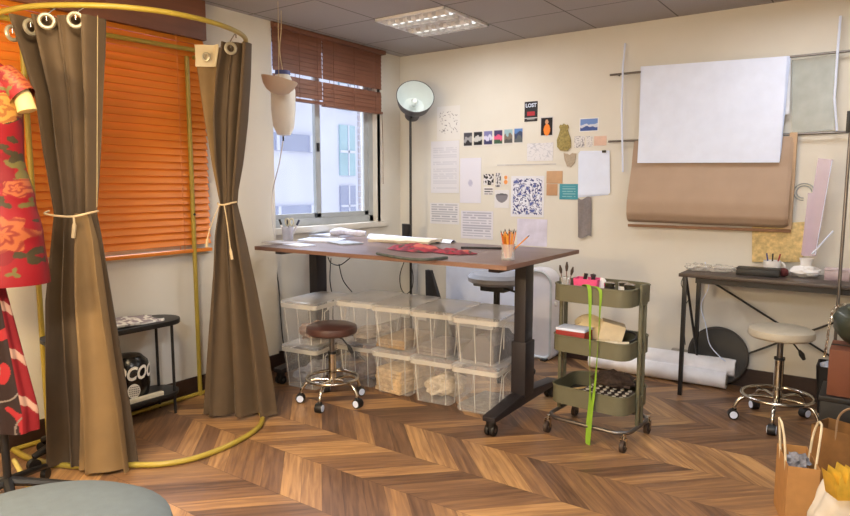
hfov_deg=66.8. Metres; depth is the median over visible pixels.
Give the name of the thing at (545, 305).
heater
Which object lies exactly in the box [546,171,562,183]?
swatch
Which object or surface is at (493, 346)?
bag
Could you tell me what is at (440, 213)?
sheet
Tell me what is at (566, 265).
brush
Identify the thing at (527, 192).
print
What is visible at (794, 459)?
tissue
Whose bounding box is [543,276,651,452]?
trolley
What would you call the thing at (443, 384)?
folded fabric
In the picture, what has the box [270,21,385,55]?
board
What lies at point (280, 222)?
marker
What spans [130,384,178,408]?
shelf
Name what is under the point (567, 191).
card
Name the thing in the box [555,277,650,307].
tray
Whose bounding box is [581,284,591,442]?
ribbon
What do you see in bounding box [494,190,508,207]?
drawing
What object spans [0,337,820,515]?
floor
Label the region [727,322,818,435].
stool
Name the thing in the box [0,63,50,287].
floral dress
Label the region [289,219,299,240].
marker
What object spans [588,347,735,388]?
roll
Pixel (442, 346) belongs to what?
folded fabric
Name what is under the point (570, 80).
wall
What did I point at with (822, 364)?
bin
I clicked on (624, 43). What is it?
strap
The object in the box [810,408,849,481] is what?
kraft bag
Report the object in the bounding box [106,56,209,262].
window
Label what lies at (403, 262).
cable
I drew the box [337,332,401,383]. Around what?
storage bin
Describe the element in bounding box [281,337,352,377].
storage bin
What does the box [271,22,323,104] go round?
blind
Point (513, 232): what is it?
pencil
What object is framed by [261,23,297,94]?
shade
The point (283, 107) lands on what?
pendant lamp
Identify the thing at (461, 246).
ruler
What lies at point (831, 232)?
stick
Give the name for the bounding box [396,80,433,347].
floor lamp
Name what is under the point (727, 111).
paper
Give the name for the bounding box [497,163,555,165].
strip
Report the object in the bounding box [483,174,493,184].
drawing
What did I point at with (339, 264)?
cable
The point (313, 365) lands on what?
folded fabric
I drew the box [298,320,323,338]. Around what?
folded fabric
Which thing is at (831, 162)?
ruler
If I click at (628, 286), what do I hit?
tin
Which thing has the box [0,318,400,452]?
baseboard
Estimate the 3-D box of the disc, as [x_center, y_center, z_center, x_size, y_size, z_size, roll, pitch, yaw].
[2.078,0.690,4.581,0.405,0.401,0.074,5,8,35]
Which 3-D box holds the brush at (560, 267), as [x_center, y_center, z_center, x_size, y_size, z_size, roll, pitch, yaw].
[0.786,0.126,3.700,0.040,0.171,0.020,5,8,35]
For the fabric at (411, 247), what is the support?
on the desk at (524, 389)
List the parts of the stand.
leg, seat plate, leg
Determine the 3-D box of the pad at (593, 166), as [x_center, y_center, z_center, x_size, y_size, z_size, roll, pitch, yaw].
[1.317,-0.654,5.035,0.267,0.365,0.018,5,8,35]
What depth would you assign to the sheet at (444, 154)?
5.84 m
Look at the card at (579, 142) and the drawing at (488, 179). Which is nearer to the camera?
the card at (579, 142)
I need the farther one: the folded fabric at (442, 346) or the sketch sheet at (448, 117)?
the sketch sheet at (448, 117)
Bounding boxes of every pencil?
[507,233,508,257]
[510,232,513,257]
[512,236,528,251]
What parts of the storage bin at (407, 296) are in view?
lid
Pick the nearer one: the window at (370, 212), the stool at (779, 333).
the stool at (779, 333)
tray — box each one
[553,370,646,416]
[554,324,648,361]
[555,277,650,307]
[573,276,599,286]
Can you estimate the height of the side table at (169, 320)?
0.595 m
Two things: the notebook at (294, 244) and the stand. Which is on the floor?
the stand
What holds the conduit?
on the floor
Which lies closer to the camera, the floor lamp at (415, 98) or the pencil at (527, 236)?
the pencil at (527, 236)
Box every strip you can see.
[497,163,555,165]
[578,196,590,237]
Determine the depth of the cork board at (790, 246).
4.32 m
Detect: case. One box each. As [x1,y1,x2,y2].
[122,352,150,398]
[582,384,634,397]
[736,266,780,277]
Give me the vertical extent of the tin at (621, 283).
0.104 m
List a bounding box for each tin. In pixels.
[604,282,614,289]
[618,281,628,289]
[624,283,635,289]
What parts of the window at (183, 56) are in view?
sill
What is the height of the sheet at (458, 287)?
0.554 m
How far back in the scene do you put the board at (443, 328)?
5.29 m
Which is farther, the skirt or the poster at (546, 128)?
the poster at (546, 128)
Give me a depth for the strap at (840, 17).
4.00 m
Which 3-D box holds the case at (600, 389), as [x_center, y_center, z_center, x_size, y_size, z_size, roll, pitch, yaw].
[1.020,0.781,3.620,0.260,0.074,0.190,5,8,35]
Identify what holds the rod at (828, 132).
attached to the wall at (570, 80)
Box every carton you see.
[596,318,625,341]
[826,340,849,397]
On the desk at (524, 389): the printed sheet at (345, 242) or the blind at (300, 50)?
the printed sheet at (345, 242)
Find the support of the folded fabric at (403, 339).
in the storage bin at (407, 296)
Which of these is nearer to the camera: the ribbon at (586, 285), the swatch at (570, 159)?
the ribbon at (586, 285)
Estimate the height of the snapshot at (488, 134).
0.135 m
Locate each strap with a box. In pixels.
[621,43,625,171]
[833,16,841,130]
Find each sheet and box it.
[327,240,363,244]
[430,203,458,224]
[431,140,458,192]
[437,105,459,140]
[446,266,514,321]
[460,158,480,202]
[517,219,546,246]
[527,142,552,160]
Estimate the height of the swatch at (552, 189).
0.093 m
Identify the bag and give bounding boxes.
[462,327,513,363]
[684,262,713,270]
[707,264,735,272]
[774,417,822,515]
[807,462,849,515]
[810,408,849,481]
[824,303,849,356]
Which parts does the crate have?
lid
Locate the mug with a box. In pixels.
[763,260,785,267]
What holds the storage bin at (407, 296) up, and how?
on the storage bin
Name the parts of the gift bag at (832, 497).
gold crown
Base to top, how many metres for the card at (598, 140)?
0.072 m
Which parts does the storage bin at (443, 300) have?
lid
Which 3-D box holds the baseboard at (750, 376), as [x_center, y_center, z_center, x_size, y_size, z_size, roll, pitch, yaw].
[1.959,0.817,4.745,5.400,0.130,0.016,5,8,35]
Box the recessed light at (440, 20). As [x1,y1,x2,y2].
[375,6,488,36]
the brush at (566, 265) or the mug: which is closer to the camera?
the brush at (566, 265)
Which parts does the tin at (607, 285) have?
lid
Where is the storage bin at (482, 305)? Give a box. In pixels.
[452,303,513,354]
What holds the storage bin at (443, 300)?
on the storage bin
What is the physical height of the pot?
0.119 m
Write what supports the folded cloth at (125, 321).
on the side table at (169, 320)
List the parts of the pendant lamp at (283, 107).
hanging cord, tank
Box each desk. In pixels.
[254,237,578,435]
[677,266,849,394]
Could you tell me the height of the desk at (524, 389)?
1.013 m
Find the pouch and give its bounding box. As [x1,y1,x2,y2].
[575,314,600,339]
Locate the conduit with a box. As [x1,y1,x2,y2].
[412,263,417,328]
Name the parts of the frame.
rail, rail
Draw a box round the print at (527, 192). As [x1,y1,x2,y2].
[511,176,543,217]
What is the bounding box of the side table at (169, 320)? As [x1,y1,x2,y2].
[39,314,179,412]
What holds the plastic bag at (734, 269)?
on the desk at (817, 284)
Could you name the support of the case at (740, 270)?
on the desk at (817, 284)
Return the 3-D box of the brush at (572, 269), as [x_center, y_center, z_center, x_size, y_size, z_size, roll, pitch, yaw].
[0.825,0.131,3.672,0.043,0.166,0.020,5,8,35]
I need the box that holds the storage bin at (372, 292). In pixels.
[336,290,404,328]
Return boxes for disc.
[688,327,748,382]
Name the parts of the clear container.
lid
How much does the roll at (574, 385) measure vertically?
0.030 m
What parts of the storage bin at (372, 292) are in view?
lid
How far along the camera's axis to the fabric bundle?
3.65 m
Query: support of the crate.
on the floor
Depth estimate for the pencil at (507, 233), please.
3.56 m
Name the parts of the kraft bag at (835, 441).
handle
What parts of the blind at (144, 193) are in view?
rail, ladder cord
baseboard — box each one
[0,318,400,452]
[400,317,816,398]
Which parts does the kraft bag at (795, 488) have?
handle, handle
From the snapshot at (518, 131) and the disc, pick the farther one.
the snapshot at (518, 131)
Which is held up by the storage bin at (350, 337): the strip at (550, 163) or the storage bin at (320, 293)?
the storage bin at (320, 293)
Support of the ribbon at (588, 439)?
hanging from the trolley
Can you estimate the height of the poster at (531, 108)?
0.162 m
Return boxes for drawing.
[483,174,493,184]
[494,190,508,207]
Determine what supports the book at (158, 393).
on the side table at (169, 320)
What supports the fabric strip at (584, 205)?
hanging from the pad at (593, 166)
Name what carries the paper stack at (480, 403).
in the storage bin
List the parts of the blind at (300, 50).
ladder cord, rail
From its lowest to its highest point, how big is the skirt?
0.680 m
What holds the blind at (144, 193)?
attached to the window at (183, 56)
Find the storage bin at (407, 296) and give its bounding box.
[372,294,440,344]
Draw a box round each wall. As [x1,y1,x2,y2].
[6,4,400,418]
[400,0,849,378]
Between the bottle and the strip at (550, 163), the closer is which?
the bottle
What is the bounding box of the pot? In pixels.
[790,257,821,277]
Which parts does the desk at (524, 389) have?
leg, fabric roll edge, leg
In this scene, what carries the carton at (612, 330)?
in the trolley
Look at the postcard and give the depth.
5.03 m
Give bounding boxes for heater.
[532,267,559,361]
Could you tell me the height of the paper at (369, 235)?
0.033 m
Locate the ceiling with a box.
[203,0,788,56]
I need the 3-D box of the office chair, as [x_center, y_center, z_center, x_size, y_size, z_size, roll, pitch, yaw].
[0.550,0.486,4.865,0.579,0.762,0.553,5,8,35]
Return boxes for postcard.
[579,117,598,131]
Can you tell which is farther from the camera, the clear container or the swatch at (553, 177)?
the swatch at (553, 177)
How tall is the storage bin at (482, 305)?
0.304 m
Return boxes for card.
[483,187,493,194]
[495,173,500,186]
[503,175,508,184]
[559,184,577,199]
[574,136,584,147]
[586,136,592,146]
[594,136,606,145]
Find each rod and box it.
[608,131,845,142]
[610,50,849,75]
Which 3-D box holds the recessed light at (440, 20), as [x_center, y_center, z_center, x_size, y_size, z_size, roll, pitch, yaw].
[0.057,-1.715,4.721,0.600,0.033,0.600,5,8,35]
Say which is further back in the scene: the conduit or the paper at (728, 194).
the conduit
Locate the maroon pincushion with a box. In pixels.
[781,268,788,276]
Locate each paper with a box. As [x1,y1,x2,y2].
[297,238,345,241]
[367,234,455,243]
[626,132,797,232]
[637,56,790,162]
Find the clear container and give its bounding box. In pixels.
[824,267,849,280]
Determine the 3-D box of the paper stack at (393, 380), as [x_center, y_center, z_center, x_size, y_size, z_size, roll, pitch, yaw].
[-0.135,0.821,4.521,0.238,0.157,0.366,6,8,40]
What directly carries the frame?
on the floor
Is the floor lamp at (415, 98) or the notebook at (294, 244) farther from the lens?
the floor lamp at (415, 98)
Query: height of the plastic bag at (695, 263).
0.050 m
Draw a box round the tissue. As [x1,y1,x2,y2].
[787,451,811,467]
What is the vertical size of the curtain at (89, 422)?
2.213 m
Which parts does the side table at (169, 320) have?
leg, leg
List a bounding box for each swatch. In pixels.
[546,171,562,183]
[546,184,557,195]
[564,153,575,166]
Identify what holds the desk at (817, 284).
on the floor
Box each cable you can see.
[277,273,290,355]
[329,258,365,360]
[339,264,351,291]
[399,262,413,293]
[701,262,725,361]
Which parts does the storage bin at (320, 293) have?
lid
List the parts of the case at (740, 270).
lid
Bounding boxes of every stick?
[11,458,30,486]
[811,231,833,253]
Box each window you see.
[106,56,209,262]
[271,28,387,234]
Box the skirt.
[0,288,39,434]
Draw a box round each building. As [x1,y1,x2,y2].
[2,5,313,214]
[313,68,360,212]
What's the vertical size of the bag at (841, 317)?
0.300 m
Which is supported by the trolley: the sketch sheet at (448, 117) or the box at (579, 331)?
the box at (579, 331)
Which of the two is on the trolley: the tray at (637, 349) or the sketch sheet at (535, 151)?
the tray at (637, 349)
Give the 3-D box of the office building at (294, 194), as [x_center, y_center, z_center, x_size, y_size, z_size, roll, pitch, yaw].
[-5.362,-0.273,10.505,3.090,17.000,7.000,5,8,35]
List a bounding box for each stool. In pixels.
[296,320,364,412]
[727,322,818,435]
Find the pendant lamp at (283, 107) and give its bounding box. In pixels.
[271,12,295,239]
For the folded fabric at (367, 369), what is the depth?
4.63 m
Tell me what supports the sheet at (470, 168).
attached to the wall at (570, 80)
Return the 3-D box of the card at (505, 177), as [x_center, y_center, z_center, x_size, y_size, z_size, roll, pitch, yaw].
[0.688,-0.665,5.496,0.053,0.085,0.002,5,8,35]
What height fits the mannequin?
2.075 m
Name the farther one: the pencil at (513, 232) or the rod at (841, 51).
the rod at (841, 51)
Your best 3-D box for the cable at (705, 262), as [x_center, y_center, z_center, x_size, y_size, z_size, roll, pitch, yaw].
[2.027,0.366,4.484,0.048,0.652,0.274,-2,7,-15]
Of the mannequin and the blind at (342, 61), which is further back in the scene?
the blind at (342, 61)
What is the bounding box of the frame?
[0,2,264,468]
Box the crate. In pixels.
[818,381,849,422]
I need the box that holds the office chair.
[458,270,535,382]
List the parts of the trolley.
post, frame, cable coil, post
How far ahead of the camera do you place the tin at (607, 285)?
3.53 m
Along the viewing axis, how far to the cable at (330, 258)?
5.29 m
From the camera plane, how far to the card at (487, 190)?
5.60 m
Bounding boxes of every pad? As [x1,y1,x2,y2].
[309,233,352,237]
[578,150,609,196]
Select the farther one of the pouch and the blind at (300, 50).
the blind at (300, 50)
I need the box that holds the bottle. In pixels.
[599,278,605,287]
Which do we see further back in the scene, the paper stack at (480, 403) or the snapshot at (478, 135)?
the snapshot at (478, 135)
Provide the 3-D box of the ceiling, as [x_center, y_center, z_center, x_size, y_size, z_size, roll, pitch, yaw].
[0.026,-1.476,2.019,5.700,0.100,6.550,5,8,35]
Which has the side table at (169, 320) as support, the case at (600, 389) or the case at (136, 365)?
the case at (136, 365)
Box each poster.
[524,101,537,121]
[540,116,552,135]
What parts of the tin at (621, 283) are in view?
lid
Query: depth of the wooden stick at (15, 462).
3.05 m
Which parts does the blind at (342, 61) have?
rail, ladder cord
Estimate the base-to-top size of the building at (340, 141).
17.000 m
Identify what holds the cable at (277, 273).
attached to the wall at (159, 285)
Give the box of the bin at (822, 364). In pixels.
[816,359,828,412]
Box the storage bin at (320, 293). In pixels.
[281,291,351,340]
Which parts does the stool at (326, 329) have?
leg, leg, seat, leg, leg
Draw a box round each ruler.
[461,246,514,248]
[794,183,814,200]
[804,194,814,253]
[806,162,832,254]
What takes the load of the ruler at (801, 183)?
attached to the wall at (570, 80)
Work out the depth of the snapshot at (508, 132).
5.44 m
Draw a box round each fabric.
[293,358,341,382]
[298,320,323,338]
[347,358,387,380]
[353,324,391,338]
[387,243,440,251]
[424,372,466,396]
[435,248,477,254]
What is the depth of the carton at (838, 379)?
3.31 m
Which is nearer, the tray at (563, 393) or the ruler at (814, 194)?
the tray at (563, 393)
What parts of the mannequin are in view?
leg, leg, leg, leg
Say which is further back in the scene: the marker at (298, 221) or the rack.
the marker at (298, 221)
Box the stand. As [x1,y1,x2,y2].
[26,336,45,468]
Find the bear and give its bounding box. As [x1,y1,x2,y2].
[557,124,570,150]
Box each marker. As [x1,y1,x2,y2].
[279,219,286,240]
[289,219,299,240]
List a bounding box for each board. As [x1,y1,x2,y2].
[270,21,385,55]
[425,269,458,360]
[752,222,804,261]
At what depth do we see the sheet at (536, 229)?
5.39 m
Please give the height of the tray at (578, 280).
0.112 m
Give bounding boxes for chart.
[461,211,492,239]
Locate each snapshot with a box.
[463,131,471,146]
[474,130,482,145]
[484,130,492,145]
[494,129,502,144]
[504,128,512,143]
[514,127,522,143]
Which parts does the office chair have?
leg, seat, leg, leg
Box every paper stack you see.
[375,356,434,395]
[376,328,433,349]
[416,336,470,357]
[457,390,507,413]
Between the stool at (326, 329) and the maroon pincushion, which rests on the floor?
the stool at (326, 329)
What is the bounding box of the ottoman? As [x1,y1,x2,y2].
[0,480,172,515]
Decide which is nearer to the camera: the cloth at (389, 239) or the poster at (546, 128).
the cloth at (389, 239)
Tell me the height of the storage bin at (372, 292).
0.304 m
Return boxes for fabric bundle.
[590,369,635,388]
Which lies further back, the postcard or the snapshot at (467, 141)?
the snapshot at (467, 141)
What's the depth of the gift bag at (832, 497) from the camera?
2.23 m
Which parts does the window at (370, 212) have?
sill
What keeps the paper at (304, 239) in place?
on the desk at (524, 389)
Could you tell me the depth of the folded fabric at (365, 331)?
4.62 m
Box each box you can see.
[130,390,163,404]
[556,323,592,339]
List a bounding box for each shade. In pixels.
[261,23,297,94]
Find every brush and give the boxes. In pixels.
[559,265,562,283]
[565,262,567,283]
[568,267,573,284]
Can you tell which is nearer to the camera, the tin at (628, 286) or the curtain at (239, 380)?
the tin at (628, 286)
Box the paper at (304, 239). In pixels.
[297,238,345,241]
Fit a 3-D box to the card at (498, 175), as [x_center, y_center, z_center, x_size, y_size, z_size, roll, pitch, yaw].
[0.629,-0.670,5.538,0.054,0.119,0.002,5,8,35]
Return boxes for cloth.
[116,314,163,327]
[368,236,442,244]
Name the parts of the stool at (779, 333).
leg, leg, leg, seat, leg, leg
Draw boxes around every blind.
[0,0,211,262]
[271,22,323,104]
[321,36,383,183]
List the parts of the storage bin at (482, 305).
lid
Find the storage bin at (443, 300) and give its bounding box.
[410,298,479,349]
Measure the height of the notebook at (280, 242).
0.012 m
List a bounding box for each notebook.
[262,240,303,244]
[282,243,315,246]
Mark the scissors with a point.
(292, 219)
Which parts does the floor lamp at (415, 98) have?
lamp shade, bulb, lamp shade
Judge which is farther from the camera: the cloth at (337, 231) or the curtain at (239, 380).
the cloth at (337, 231)
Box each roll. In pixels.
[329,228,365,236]
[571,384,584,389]
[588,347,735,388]
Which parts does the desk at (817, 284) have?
leg, leg, rail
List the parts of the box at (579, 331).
lid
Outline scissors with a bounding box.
[285,218,294,240]
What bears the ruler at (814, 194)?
in the pot
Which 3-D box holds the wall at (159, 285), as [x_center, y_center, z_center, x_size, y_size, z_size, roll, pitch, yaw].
[-2.156,-0.299,3.627,0.245,2.600,6.400,5,8,35]
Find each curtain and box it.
[4,8,138,474]
[195,33,277,417]
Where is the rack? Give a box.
[833,111,849,339]
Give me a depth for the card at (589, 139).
5.04 m
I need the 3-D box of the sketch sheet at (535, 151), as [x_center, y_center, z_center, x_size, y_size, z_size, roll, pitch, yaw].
[0.942,-0.869,5.291,0.233,0.146,0.002,5,8,35]
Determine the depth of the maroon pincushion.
4.09 m
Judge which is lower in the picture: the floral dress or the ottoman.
the ottoman
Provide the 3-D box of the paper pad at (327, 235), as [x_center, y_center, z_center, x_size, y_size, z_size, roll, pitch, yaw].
[-0.772,-0.185,5.239,0.340,0.020,0.200,4,7,30]
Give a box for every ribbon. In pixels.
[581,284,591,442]
[586,286,601,444]
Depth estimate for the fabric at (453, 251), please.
3.90 m
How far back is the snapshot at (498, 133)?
5.50 m
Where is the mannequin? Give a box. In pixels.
[0,89,72,492]

